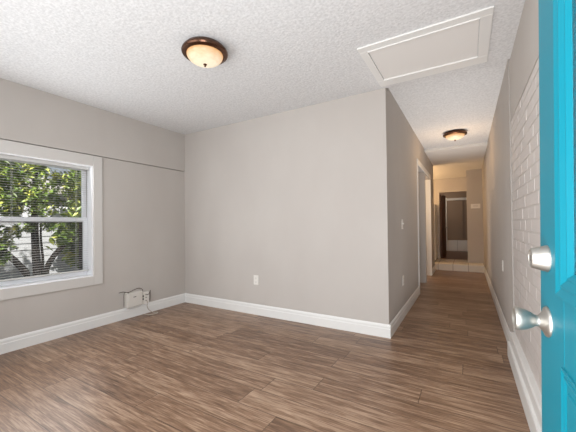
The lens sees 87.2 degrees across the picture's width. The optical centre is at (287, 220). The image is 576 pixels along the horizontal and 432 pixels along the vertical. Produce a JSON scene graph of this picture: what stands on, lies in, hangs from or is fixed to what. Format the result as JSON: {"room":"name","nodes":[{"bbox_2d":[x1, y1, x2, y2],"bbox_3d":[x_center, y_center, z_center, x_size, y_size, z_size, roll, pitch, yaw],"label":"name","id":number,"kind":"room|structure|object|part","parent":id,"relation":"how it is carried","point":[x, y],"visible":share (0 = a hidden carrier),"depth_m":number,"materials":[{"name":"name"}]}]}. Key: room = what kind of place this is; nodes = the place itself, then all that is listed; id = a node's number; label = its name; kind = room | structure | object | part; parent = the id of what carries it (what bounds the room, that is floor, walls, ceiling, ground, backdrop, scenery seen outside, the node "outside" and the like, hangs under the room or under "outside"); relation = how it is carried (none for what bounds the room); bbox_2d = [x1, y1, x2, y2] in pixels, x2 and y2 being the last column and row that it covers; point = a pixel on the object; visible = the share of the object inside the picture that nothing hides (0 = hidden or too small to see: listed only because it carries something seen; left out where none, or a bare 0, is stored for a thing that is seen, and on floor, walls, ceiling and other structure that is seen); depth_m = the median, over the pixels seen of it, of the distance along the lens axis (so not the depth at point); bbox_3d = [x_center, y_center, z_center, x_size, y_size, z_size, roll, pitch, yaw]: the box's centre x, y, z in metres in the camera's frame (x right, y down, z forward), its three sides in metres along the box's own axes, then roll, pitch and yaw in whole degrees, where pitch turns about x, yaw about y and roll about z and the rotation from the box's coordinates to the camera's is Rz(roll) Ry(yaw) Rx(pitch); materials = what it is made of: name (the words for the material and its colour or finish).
{"room":"empty living room","nodes":[
{"label":"empty living room","id":0,"kind":"room"},
{"bbox_2d":[0,78,184,338],"bbox_3d":[-2.392,-0.044,3.078,0.172,2.440,3.448,-1,-1,31],"label":"wall","id":1,"kind":"structure","parent":0,"point":[143,164],"depth_m":3.56,"materials":[{"name":"beige paint"}]},
{"bbox_2d":[0,139,102,300],"bbox_3d":[-2.562,-0.009,2.794,0.186,1.424,1.538,-1,-1,31],"label":"window","id":2,"kind":"structure","parent":1,"relation":"in","point":[93,228],"depth_m":3.20,"materials":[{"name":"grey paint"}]},
{"bbox_3d":[-2.635,0.285,2.836,0.008,0.608,1.305,-1,-1,31],"label":"screen frame","id":3,"kind":"part","parent":2,"relation":"part of","materials":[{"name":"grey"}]},
{"bbox_3d":[-2.619,-0.300,2.829,0.025,0.615,1.336,-1,-1,31],"label":"sash","id":4,"kind":"part","parent":2,"relation":"part of","materials":[{"name":"white plastic"}]},
{"bbox_3d":[-2.591,0.279,2.810,0.025,0.638,1.336,-1,-1,31],"label":"sash","id":5,"kind":"part","parent":2,"relation":"part of","materials":[{"name":"white plastic"}]},
{"bbox_2d":[0,154,88,281],"bbox_3d":[-2.546,-0.025,2.782,0.036,1.142,1.310,-1,-1,31],"label":"window blind","id":6,"kind":"object","parent":2,"relation":"attached to","point":[7,157],"visible":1,"depth_m":2.98,"materials":[{"name":"grey plastic"}]},
{"bbox_3d":[-2.539,0.538,2.776,0.028,0.017,1.310,-1,-1,31],"label":"rail","id":7,"kind":"part","parent":6,"relation":"part of","materials":[{"name":"grey plastic"}]},
{"bbox_3d":[-2.546,-0.017,2.782,0.029,1.093,1.072,-1,-1,31],"label":"ladder cord","id":8,"kind":"part","parent":6,"relation":"part of","materials":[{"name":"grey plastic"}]},
{"bbox_2d":[0,293,184,354],"bbox_3d":[-2.278,1.111,3.075,0.016,0.128,3.088,-1,-1,31],"label":"baseboard","id":9,"kind":"structure","parent":1,"relation":"attached to","point":[17,342],"depth_m":3.20,"materials":[{"name":"white paint"}]},
{"bbox_2d":[120,288,157,314],"bbox_3d":[-1.820,1.002,3.714,0.154,0.351,0.436,-1,-1,31],"label":"cable box","id":10,"kind":"object","parent":1,"relation":"attached to","point":[135,298],"visible":1,"depth_m":3.69,"materials":[{"name":"white plastic"}]},
{"bbox_3d":[-1.813,0.972,3.840,0.038,0.149,0.080,-1,-1,31],"label":"jack plate","id":11,"kind":"part","parent":10,"relation":"part of","materials":[{"name":"white plastic"}]},
{"bbox_2d":[0,0,524,134],"bbox_3d":[-0.728,-1.375,2.028,4.280,0.160,3.333,-1,-1,31],"label":"ceiling","id":12,"kind":"structure","parent":0,"point":[125,58],"depth_m":2.26,"materials":[{"name":"white paint"}]},
{"bbox_2d":[181,36,227,67],"bbox_3d":[-0.620,-1.222,2.261,0.338,0.145,0.338,-1,-1,31],"label":"ceiling light","id":13,"kind":"object","parent":12,"relation":"attached to","point":[205,52],"visible":1,"depth_m":2.18,"materials":[{"name":"beige glass"}]},
{"bbox_3d":[-0.620,-1.206,2.261,0.264,0.068,0.264,-1,-1,31],"label":"lamp shade","id":14,"kind":"part","parent":13,"relation":"part of","materials":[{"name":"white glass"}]},
{"bbox_2d":[357,5,493,86],"bbox_3d":[1.079,-1.303,2.384,0.860,0.018,0.738,-1,-1,31],"label":"attic hatch","id":15,"kind":"object","parent":12,"relation":"attached to","point":[450,44],"visible":1,"depth_m":2.30,"materials":[{"name":"white paint"}]},
{"bbox_3d":[1.061,-1.309,2.365,0.722,0.007,0.542,-1,-1,31],"label":"panel","id":16,"kind":"part","parent":15,"relation":"part of","materials":[{"name":"white paint"}]},
{"bbox_2d":[0,270,529,431],"bbox_3d":[0.456,1.205,4.156,4.500,0.100,8.220,-1,-1,31],"label":"floor","id":17,"kind":"structure","parent":0,"point":[183,367],"depth_m":2.23,"materials":[{"name":"wood"}]},
{"bbox_2d":[184,88,391,324],"bbox_3d":[-0.308,-0.060,3.776,3.043,2.440,0.120,-1,-1,31],"label":"wall","id":18,"kind":"structure","parent":0,"point":[297,200],"depth_m":3.46,"materials":[{"name":"beige paint"}]},
{"bbox_2d":[254,275,258,284],"bbox_3d":[-0.397,0.734,3.750,0.072,0.117,0.009,-1,-1,31],"label":"wall outlet","id":19,"kind":"object","parent":18,"relation":"attached to","point":[256,281],"visible":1,"depth_m":3.74,"materials":[{"name":"white plastic"}]},
{"bbox_2d":[185,293,390,338],"bbox_3d":[-0.254,1.094,3.659,2.899,0.128,0.016,-1,-1,31],"label":"baseboard","id":20,"kind":"structure","parent":18,"relation":"attached to","point":[346,324],"depth_m":3.43,"materials":[{"name":"white paint"}]},
{"bbox_2d":[386,88,434,319],"bbox_3d":[2.167,-0.099,5.081,0.120,2.490,4.652,-1,-1,31],"label":"wall","id":21,"kind":"structure","parent":0,"point":[405,147],"depth_m":3.83,"materials":[{"name":"beige paint"}]},
{"bbox_2d":[389,286,419,336],"bbox_3d":[1.516,1.075,3.816,0.016,0.128,2.062,-1,-1,31],"label":"baseboard","id":22,"kind":"structure","parent":21,"relation":"attached to","point":[402,313],"depth_m":3.52,"materials":[{"name":"white paint"}]},
{"bbox_2d":[417,158,430,286],"bbox_3d":[2.472,0.088,5.574,0.134,2.120,1.930,-1,-1,31],"label":"trim","id":23,"kind":"structure","parent":21,"relation":"attached to","point":[419,164],"depth_m":4.72,"materials":[{"name":"white paint"}]},
{"bbox_2d":[425,179,431,275],"bbox_3d":[2.962,0.132,6.400,0.132,2.040,0.020,-1,-1,31],"label":"trim","id":24,"kind":"structure","parent":21,"relation":"attached to","point":[427,182],"depth_m":6.38,"materials":[{"name":"white paint"}]},
{"bbox_2d":[387,59,507,149],"bbox_3d":[2.217,-1.409,4.059,1.291,0.115,3.166,-1,-1,31],"label":"ceiling","id":25,"kind":"structure","parent":0,"point":[466,99],"depth_m":3.48,"materials":[{"name":"white paint"}]},
{"bbox_2d":[443,129,466,140],"bbox_3d":[2.536,-1.279,4.589,0.328,0.141,0.328,-1,-1,31],"label":"ceiling light","id":26,"kind":"object","parent":25,"relation":"attached to","point":[454,135],"visible":1,"depth_m":4.50,"materials":[{"name":"beige glass"}]},
{"bbox_3d":[2.536,-1.264,4.589,0.256,0.066,0.256,-1,-1,31],"label":"lamp shade","id":27,"kind":"part","parent":26,"relation":"part of","materials":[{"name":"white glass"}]},
{"bbox_2d":[433,177,466,258],"bbox_3d":[3.591,-0.128,8.406,2.390,2.290,0.120,-1,-1,31],"label":"wall","id":28,"kind":"structure","parent":0,"point":[451,184],"depth_m":8.03,"materials":[{"name":"beige paint"}]},
{"bbox_2d":[439,191,466,249],"bbox_3d":[4.888,-0.058,9.304,2.100,2.440,2.750,-1,-1,31],"label":"wall","id":29,"kind":"structure","parent":0,"point":[448,194],"depth_m":10.16,"materials":[{"name":"brown paint"}]},
{"bbox_2d":[440,195,447,257],"bbox_3d":[4.347,0.146,8.403,0.096,1.716,0.620,-1,-1,37],"label":"door","id":30,"kind":"structure","parent":29,"relation":"in","point":[443,227],"depth_m":8.29,"materials":[{"name":"brown wood"}]},
{"bbox_3d":[4.340,0.134,8.408,0.004,1.450,0.420,-1,-1,37],"label":"panel","id":31,"kind":"part","parent":30,"relation":"part of","materials":[{"name":"brown wood"}]},
{"bbox_2d":[447,200,462,239],"bbox_3d":[5.678,-0.021,10.271,0.470,1.330,0.039,-1,-1,31],"label":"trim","id":32,"kind":"structure","parent":29,"relation":"attached to","point":[454,209],"depth_m":10.27,"materials":[{"name":"brown paint"}]},
{"bbox_2d":[445,197,466,250],"bbox_3d":[5.730,0.108,10.233,0.705,1.810,0.049,-1,-1,31],"label":"trim","id":33,"kind":"structure","parent":29,"relation":"attached to","point":[465,198],"depth_m":10.37,"materials":[{"name":"white paint"}]},
{"bbox_2d":[447,240,467,250],"bbox_3d":[5.737,0.833,10.168,0.650,0.360,0.149,-1,-1,31],"label":"trim","id":34,"kind":"structure","parent":29,"relation":"attached to","point":[453,245],"depth_m":10.13,"materials":[{"name":"beige tile"}]},
{"bbox_2d":[440,250,467,259],"bbox_3d":[4.954,1.089,9.382,2.100,0.148,3.200,-1,-1,31],"label":"floor","id":35,"kind":"structure","parent":0,"point":[461,255],"depth_m":8.81,"materials":[{"name":"brown wood"}]},
{"bbox_2d":[424,144,486,179],"bbox_3d":[3.013,-1.276,7.067,3.000,0.330,2.821,-1,-1,31],"label":"ceiling","id":36,"kind":"structure","parent":0,"point":[454,162],"depth_m":6.49,"materials":[{"name":"white paint"}]},
{"bbox_2d":[435,259,484,272],"bbox_3d":[3.437,1.087,7.794,2.713,0.150,1.079,-1,-1,31],"label":"step","id":37,"kind":"structure","parent":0,"point":[441,261],"depth_m":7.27,"materials":[{"name":"beige tile"}]},
{"bbox_2d":[434,204,437,260],"bbox_3d":[3.559,0.296,7.829,0.512,1.430,0.700,-1,-1,31],"label":"cabinet","id":38,"kind":"object","parent":37,"relation":"on","point":[435,205],"visible":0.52,"depth_m":7.59,"materials":[{"name":"white paint"}]},
{"bbox_2d":[466,169,483,262],"bbox_3d":[4.603,-0.150,7.455,0.323,2.290,0.720,-1,-1,31],"label":"wall","id":39,"kind":"structure","parent":0,"point":[474,187],"depth_m":7.14,"materials":[{"name":"beige paint"}]},
{"bbox_2d":[471,204,479,208],"bbox_3d":[4.424,-0.347,7.127,0.190,0.110,0.030,-1,-1,31],"label":"thermostat","id":40,"kind":"object","parent":39,"relation":"attached to","point":[473,206],"visible":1,"depth_m":7.12,"materials":[{"name":"white plastic"}]},
{"bbox_2d":[482,0,541,391],"bbox_3d":[2.567,-0.120,3.593,0.120,2.490,9.400,-1,-1,31],"label":"wall","id":41,"kind":"structure","parent":0,"point":[496,168],"depth_m":2.73,"materials":[{"name":"beige paint"}]},
{"bbox_2d":[425,142,486,151],"bbox_3d":[2.994,-1.327,5.431,0.984,0.038,0.010,-1,-1,31],"label":"trim","id":42,"kind":"structure","parent":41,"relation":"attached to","point":[482,143],"depth_m":5.41,"materials":[{"name":"white paint"}]},
{"bbox_2d":[484,267,541,431],"bbox_3d":[2.273,1.021,3.208,0.062,0.205,7.966,-1,-1,31],"label":"baseboard","id":43,"kind":"structure","parent":41,"relation":"attached to","point":[529,392],"depth_m":1.89,"materials":[{"name":"white paint"}]},
{"bbox_2d":[511,58,541,394],"bbox_3d":[1.060,0.147,1.141,0.014,1.935,3.145,-1,-1,31],"label":"brick wall","id":44,"kind":"structure","parent":0,"point":[520,117],"depth_m":1.87,"materials":[{"name":"grey brick"}]},
{"bbox_3d":[-1.473,-0.082,0.690,3.874,2.440,0.200,-1,-1,31],"label":"wall","id":45,"kind":"structure","parent":0,"visible":0},
{"bbox_2d":[512,0,575,431],"bbox_3d":[0.347,0.086,0.280,0.102,2.030,0.905,0,0,28],"label":"door","id":46,"kind":"structure","parent":45,"relation":"in","point":[555,257],"depth_m":0.56,"materials":[{"name":"teal paint"}]},
{"bbox_3d":[0.508,0.210,0.642,0.046,0.049,0.049,0,0,28],"label":"knob","id":47,"kind":"part","parent":46,"relation":"part of","materials":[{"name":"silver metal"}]},
{"bbox_3d":[0.358,-0.330,0.276,0.026,0.939,0.655,0,0,28],"label":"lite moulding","id":48,"kind":"part","parent":46,"relation":"part of","materials":[{"name":"teal paint"}]},
{"bbox_3d":[0.354,0.602,0.274,0.006,0.678,0.615,0,0,28],"label":"panel moulding","id":49,"kind":"part","parent":46,"relation":"part of","materials":[{"name":"teal paint"}]},
{"bbox_3d":[0.353,0.602,0.274,0.004,0.562,0.499,0,0,28],"label":"raised panel","id":50,"kind":"part","parent":46,"relation":"part of","materials":[{"name":"teal wood"}]},
{"bbox_3d":[0.363,-0.330,0.274,0.006,0.847,0.563,0,0,28],"label":"lite glass","id":51,"kind":"part","parent":46,"relation":"part of","materials":[{"name":"teal"}]},
{"label":"outside","id":52,"kind":"structure","parent":0,"visible":0},
{"bbox_3d":[-11.921,1.772,12.893,26.280,0.150,40.000,-1,-1,31],"label":"ground","id":53,"kind":"structure","parent":52,"visible":0},
{"bbox_2d":[0,177,78,279],"bbox_3d":[-6.342,0.209,8.654,3.050,2.750,10.400,-1,-1,31],"label":"house","id":54,"kind":"structure","parent":53,"relation":"on","point":[20,242],"depth_m":6.90,"materials":[{"name":"grey"}]},
{"bbox_2d":[0,160,80,276],"bbox_3d":[-4.069,-0.202,5.043,1.638,3.498,3.229,-1,-1,29],"label":"tree","id":55,"kind":"object","parent":53,"relation":"on","point":[19,210],"visible":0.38,"depth_m":4.78,"materials":[{"name":"green plant"}]},
{"bbox_2d":[45,169,80,267],"bbox_3d":[-4.644,-0.143,7.088,1.479,3.424,1.510,-1,-1,31],"label":"shrub","id":56,"kind":"object","parent":53,"relation":"on","point":[73,247],"visible":0.12,"depth_m":6.72,"materials":[{"name":"green plant"}]}
]}

